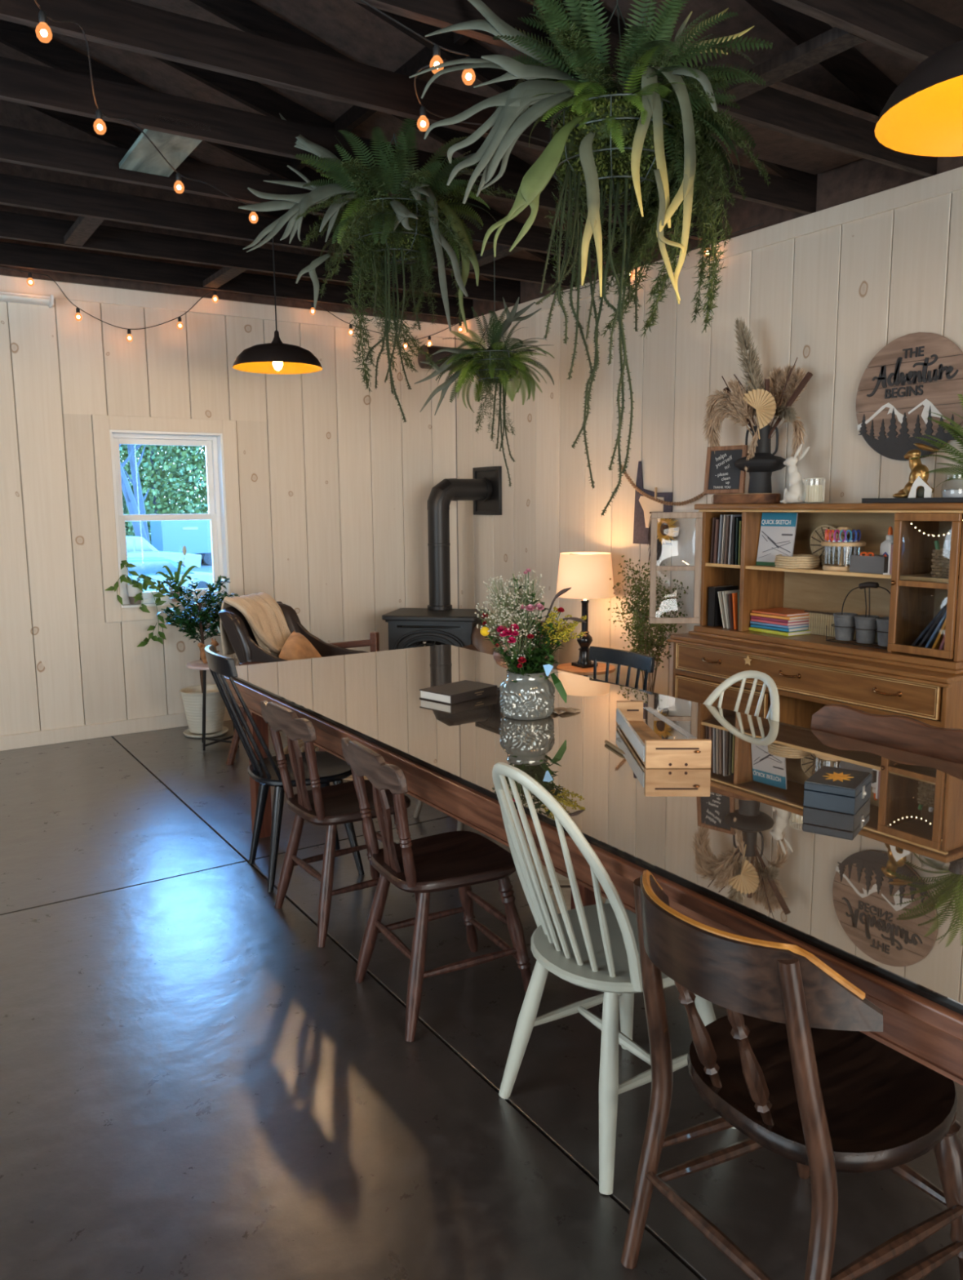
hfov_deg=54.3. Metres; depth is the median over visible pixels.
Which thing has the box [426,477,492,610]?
pipe
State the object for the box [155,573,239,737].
potted tree
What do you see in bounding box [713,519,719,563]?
magazine
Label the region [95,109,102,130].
socket
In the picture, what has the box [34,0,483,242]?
string lights
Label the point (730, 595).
book
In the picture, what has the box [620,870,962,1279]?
chair
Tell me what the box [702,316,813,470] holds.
bouquet
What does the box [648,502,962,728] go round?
hutch
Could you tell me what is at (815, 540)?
straw basket
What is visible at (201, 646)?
figurine
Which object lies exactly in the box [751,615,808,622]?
book
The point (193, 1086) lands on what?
floor
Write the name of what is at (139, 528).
tree
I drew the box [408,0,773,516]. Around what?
hanging plant
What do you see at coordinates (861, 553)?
scissors
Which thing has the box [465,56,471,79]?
bulb
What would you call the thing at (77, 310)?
socket
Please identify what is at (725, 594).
book
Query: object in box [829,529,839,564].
scissors
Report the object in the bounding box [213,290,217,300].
socket
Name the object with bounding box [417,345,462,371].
wall speaker
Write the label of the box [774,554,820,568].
straw basket
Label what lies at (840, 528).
ornament
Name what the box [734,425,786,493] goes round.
vase
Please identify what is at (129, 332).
socket
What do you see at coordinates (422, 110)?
bulb
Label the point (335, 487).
wall
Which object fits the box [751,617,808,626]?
book
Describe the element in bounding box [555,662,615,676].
table
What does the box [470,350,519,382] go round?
wire basket
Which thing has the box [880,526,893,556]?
glue bottle
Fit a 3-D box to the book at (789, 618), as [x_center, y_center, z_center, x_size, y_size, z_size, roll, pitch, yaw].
[1.508,-0.126,4.683,0.210,0.014,0.245,-6,10,-32]
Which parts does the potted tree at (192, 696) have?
pot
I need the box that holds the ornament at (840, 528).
[835,526,851,539]
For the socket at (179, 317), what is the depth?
6.07 m
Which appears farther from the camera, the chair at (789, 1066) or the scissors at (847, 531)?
the scissors at (847, 531)
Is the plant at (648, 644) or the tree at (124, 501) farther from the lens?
the tree at (124, 501)
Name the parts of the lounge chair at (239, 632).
leg, seat rail, arm rail, arm rail, post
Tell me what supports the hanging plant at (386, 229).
hanging from the ceiling
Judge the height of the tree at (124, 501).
10.000 m
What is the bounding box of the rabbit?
[893,443,938,497]
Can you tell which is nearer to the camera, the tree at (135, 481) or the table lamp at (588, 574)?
the table lamp at (588, 574)
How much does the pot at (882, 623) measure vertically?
0.121 m
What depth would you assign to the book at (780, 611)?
4.64 m
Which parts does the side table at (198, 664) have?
leg, leg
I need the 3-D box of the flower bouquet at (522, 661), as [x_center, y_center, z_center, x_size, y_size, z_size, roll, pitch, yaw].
[0.158,-0.007,3.293,0.332,0.465,0.274,-6,10,-33]
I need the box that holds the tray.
[862,497,962,502]
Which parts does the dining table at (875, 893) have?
leg, leg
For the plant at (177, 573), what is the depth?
6.44 m
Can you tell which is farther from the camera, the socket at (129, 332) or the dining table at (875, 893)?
the socket at (129, 332)
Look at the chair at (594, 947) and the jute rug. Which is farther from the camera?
the jute rug
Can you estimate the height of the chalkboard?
0.245 m
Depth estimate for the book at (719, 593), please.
4.85 m
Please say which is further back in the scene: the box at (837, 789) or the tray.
the tray
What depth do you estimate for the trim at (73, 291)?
6.23 m
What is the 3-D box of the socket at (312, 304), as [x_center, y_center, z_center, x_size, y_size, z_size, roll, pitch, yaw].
[-1.179,-2.310,6.554,0.043,0.078,0.043,-6,10,-33]
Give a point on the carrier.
(866, 584)
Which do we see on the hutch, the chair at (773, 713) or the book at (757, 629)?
the book at (757, 629)
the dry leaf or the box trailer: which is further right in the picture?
the dry leaf
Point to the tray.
(942, 500)
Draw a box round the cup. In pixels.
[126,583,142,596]
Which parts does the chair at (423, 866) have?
post, leg, crest rail, post, leg, seat, leg, leg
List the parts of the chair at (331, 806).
post, crest rail, leg, post, leg, seat, leg, leg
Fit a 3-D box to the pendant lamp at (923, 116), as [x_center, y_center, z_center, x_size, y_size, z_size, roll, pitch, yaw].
[1.028,-1.368,1.799,0.477,0.692,0.477,-6,10,-33]
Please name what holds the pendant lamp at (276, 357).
hanging from the ceiling
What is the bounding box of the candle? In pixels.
[803,477,825,502]
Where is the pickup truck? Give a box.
[125,535,201,568]
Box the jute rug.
[283,738,368,780]
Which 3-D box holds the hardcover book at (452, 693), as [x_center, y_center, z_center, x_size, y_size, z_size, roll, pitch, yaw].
[-0.090,0.204,3.695,0.177,0.036,0.260,7,11,43]
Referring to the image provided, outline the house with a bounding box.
[907,475,932,497]
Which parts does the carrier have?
wire frame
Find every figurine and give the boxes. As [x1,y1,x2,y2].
[197,638,219,663]
[779,444,809,503]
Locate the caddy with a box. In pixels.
[821,539,866,571]
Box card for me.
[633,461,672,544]
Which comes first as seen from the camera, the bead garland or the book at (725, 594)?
the book at (725, 594)
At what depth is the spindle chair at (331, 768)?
3.72 m
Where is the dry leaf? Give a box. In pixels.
[552,706,580,714]
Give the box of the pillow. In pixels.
[278,630,321,660]
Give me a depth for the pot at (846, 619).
4.30 m
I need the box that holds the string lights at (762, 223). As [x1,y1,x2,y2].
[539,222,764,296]
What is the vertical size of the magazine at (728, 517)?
0.246 m
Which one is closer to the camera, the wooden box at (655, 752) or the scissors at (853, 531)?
the wooden box at (655, 752)
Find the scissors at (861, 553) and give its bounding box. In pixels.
[860,551,874,555]
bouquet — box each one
[475,568,586,702]
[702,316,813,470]
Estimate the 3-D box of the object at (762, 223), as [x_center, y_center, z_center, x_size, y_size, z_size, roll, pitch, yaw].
[0.904,-2.175,5.534,0.043,0.091,1.900,-6,10,-33]
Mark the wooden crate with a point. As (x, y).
(564, 882)
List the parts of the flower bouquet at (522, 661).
stem, stem, leafy stem, leafy stem, stem, leafy stem, leafy stem, leafy stem, leafy stem, leafy stem, leafy stem, stem, stem, stem, leafy stem, stem, leafy stem, leafy stem, leafy stem, stem, leafy stem, leafy stem, leafy stem, leafy stem, leafy stem, leafy stem, leafy stem, leafy stem, leafy stem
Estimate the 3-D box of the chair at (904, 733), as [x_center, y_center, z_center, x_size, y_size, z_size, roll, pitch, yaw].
[1.138,0.679,2.895,0.496,0.843,0.620,-6,10,-33]
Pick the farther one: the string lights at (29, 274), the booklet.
the string lights at (29, 274)
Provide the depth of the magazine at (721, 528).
4.83 m
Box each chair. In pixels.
[204,644,364,892]
[218,601,379,764]
[260,700,417,947]
[341,737,532,1042]
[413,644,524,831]
[492,762,736,1195]
[588,645,654,690]
[604,670,779,903]
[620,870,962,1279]
[810,704,962,764]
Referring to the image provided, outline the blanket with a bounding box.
[219,591,291,665]
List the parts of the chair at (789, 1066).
post, crest rail, leg, post, seat, leg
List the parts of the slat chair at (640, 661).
crest rail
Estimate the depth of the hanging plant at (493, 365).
5.29 m
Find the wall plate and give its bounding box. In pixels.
[472,466,502,515]
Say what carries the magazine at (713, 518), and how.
on the hutch
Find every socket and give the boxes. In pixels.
[27,272,31,284]
[38,10,47,37]
[75,307,79,318]
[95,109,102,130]
[127,328,131,339]
[175,173,181,190]
[177,316,181,327]
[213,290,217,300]
[250,210,255,220]
[311,302,314,312]
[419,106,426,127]
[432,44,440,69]
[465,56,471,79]
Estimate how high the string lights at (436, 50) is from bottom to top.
0.126 m
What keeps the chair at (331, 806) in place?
on the floor
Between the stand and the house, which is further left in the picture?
the stand
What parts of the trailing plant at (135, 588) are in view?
trailing stem, trailing stem, trailing stem, trailing stem, trailing stem, trailing stem, trailing stem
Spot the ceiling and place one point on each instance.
(209, 82)
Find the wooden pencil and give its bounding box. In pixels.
[604,739,625,754]
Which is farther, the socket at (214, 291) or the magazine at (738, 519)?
the socket at (214, 291)
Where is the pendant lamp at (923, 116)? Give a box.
[875,40,962,156]
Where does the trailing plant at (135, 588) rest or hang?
on the window
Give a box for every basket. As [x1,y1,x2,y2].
[353,197,435,264]
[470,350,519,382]
[550,93,681,205]
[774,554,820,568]
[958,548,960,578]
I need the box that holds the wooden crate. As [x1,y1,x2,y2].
[542,865,606,914]
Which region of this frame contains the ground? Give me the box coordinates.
[149,533,213,573]
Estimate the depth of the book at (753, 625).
4.60 m
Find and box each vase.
[499,668,555,719]
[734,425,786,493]
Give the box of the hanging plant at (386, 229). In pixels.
[238,113,518,422]
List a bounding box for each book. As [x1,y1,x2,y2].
[419,680,497,704]
[707,585,738,626]
[717,590,736,627]
[721,590,739,628]
[728,593,733,628]
[732,592,737,629]
[737,591,739,630]
[749,626,811,636]
[750,612,809,620]
[750,621,809,628]
[751,607,808,617]
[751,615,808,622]
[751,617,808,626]
[751,623,808,632]
[755,512,798,566]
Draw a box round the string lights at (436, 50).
[360,0,550,142]
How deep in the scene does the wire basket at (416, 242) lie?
3.78 m
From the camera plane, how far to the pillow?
5.60 m
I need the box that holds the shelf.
[753,564,883,574]
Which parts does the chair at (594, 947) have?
leg, seat, leg, leg, leg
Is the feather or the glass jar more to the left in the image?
the feather
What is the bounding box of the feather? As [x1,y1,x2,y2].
[647,511,664,562]
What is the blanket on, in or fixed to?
on the lounge chair at (239, 632)
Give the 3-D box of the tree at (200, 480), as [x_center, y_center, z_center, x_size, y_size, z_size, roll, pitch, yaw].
[-16.315,-9.758,53.006,5.570,9.871,5.410,-6,10,-33]
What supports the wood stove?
on the floor
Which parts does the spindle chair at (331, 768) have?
crest rail, leg, leg, seat, leg, leg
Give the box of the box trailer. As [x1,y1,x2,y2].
[150,520,212,564]
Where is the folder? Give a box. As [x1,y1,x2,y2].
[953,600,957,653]
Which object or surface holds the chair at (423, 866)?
on the floor
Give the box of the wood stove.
[382,608,489,650]
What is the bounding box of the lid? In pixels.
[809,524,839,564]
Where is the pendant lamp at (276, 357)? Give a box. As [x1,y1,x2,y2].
[232,237,322,373]
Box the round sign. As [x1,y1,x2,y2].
[856,332,962,460]
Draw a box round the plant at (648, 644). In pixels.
[607,555,682,692]
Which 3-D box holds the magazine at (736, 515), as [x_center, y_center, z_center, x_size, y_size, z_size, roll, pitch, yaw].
[1.335,-0.517,4.815,0.170,0.250,0.025,-6,10,-33]
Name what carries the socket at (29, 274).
attached to the string lights at (29, 274)
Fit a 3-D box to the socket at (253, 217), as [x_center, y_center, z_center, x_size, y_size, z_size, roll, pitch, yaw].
[-1.034,-1.929,4.256,0.043,0.078,0.043,-6,10,-33]
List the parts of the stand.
plate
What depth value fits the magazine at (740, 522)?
4.72 m
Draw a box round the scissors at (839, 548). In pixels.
[833,529,846,564]
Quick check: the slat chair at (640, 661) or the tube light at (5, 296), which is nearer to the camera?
the slat chair at (640, 661)
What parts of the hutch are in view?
pane, glass door, cross rail, pane, panel, handle, moulding, cupboard door, handle, moulding, rail, moulding, drawer, plinth moulding, panel, handle, pane, cross rail, glass door, pane, panel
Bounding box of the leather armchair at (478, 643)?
[462,618,557,665]
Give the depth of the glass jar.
3.84 m
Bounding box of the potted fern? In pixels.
[911,394,962,487]
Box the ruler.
[643,706,696,738]
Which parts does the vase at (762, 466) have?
handle, handle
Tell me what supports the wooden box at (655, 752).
on the dining table at (875, 893)
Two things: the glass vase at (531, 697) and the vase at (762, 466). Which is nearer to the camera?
the glass vase at (531, 697)
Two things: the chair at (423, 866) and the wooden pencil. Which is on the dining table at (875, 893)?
the wooden pencil
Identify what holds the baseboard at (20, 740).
attached to the wall at (335, 487)
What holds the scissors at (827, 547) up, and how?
in the caddy
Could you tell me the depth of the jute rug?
5.83 m
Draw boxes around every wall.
[0,274,457,735]
[454,189,962,696]
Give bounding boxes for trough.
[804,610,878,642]
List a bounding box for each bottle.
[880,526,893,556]
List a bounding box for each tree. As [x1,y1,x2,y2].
[119,444,148,542]
[119,444,208,544]
[120,444,160,535]
[124,444,150,543]
[145,445,208,544]
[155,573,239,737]
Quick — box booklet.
[889,544,893,574]
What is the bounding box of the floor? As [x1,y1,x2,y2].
[0,720,962,1279]
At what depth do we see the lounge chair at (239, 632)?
5.53 m
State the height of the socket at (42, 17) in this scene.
0.078 m
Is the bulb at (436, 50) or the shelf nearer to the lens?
the bulb at (436, 50)
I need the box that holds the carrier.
[826,582,890,648]
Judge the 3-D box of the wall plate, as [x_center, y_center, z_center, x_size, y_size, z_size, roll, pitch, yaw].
[0.043,-1.130,7.121,0.028,0.360,0.360,-6,10,-33]
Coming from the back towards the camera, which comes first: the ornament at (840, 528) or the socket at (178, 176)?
the ornament at (840, 528)
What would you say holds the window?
in the wall at (335, 487)
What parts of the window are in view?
sash, frame, sash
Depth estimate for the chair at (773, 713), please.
3.42 m
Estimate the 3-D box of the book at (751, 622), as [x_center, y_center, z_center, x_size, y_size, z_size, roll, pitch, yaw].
[1.508,-0.084,4.689,0.210,0.012,0.240,-5,10,-31]
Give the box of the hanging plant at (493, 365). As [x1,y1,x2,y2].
[414,257,555,487]
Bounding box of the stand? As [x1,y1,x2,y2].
[883,542,893,574]
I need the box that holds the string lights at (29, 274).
[0,266,462,347]
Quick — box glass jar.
[941,482,962,497]
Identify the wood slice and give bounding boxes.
[713,493,781,503]
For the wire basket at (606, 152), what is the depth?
2.64 m
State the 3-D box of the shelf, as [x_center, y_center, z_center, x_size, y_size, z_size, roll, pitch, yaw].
[1.665,-0.329,4.432,0.288,0.014,0.806,-6,10,-33]
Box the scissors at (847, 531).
[845,529,857,564]
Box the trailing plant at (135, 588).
[105,560,173,647]
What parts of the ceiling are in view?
sheathing panel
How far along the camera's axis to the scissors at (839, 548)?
4.25 m
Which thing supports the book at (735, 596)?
on the hutch
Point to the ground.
(205, 567)
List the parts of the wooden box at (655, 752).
rail, board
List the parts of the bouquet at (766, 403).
stem, stem, stem, fan stem, stem, stem, stem, stem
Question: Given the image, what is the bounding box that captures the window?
[91,414,244,622]
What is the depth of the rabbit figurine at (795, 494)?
4.48 m
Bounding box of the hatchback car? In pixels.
[127,556,213,591]
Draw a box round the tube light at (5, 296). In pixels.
[0,291,53,307]
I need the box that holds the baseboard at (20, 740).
[0,705,239,751]
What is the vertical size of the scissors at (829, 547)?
0.157 m
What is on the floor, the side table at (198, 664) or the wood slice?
the side table at (198, 664)
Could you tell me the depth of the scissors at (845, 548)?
4.24 m
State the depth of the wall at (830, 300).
5.40 m
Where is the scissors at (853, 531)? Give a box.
[851,529,861,555]
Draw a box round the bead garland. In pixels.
[618,464,706,506]
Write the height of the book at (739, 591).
0.195 m
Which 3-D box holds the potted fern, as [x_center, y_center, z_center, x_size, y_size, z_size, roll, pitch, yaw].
[1.981,-0.787,3.775,0.283,0.430,0.564,-5,10,-30]
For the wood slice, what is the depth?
4.67 m
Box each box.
[616,701,711,768]
[803,765,871,814]
[849,554,888,573]
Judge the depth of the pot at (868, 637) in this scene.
4.21 m
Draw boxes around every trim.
[0,275,454,337]
[453,166,962,337]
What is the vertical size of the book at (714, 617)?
0.205 m
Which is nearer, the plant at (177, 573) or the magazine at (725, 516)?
the magazine at (725, 516)
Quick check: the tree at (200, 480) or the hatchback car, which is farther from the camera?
the tree at (200, 480)
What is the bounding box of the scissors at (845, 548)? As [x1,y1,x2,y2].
[839,529,852,564]
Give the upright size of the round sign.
0.555 m
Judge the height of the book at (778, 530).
0.261 m
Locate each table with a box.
[186,657,239,751]
[224,644,962,1085]
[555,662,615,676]
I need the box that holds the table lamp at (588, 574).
[555,551,614,668]
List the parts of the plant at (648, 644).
stem, stem, stem, stem, stem, stem, stem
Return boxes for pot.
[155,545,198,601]
[833,612,857,640]
[854,614,879,644]
[875,617,888,646]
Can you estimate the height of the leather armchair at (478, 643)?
0.717 m
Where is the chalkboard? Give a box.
[703,444,748,493]
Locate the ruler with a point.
(682, 731)
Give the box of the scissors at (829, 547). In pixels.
[826,529,834,564]
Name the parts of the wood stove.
door glass, door, arch moulding, plate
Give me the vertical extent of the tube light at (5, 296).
0.060 m
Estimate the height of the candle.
0.115 m
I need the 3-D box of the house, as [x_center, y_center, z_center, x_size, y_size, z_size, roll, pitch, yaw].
[1.846,-0.643,3.951,0.003,0.095,0.107,-6,10,-33]
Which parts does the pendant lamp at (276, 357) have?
cord, lamp shade, bulb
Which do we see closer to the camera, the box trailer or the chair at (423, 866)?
the chair at (423, 866)
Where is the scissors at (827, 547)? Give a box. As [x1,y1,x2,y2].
[824,528,830,564]
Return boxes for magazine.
[710,517,719,563]
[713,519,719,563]
[717,514,727,564]
[720,514,736,564]
[724,515,730,564]
[728,514,742,564]
[731,516,742,564]
[734,517,742,564]
[737,520,742,564]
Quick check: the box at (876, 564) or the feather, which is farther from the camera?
the feather
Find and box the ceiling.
[0,0,962,324]
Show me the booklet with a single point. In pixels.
(891, 549)
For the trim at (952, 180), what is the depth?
4.60 m
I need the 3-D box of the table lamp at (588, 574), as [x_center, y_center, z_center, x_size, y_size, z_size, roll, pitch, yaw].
[0.649,-0.187,5.886,0.364,0.712,0.364,-6,10,-33]
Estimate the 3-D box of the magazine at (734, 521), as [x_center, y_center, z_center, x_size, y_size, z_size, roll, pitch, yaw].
[1.345,-0.510,4.801,0.170,0.240,0.016,-6,10,-33]
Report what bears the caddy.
on the hutch
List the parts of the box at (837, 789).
lid, lid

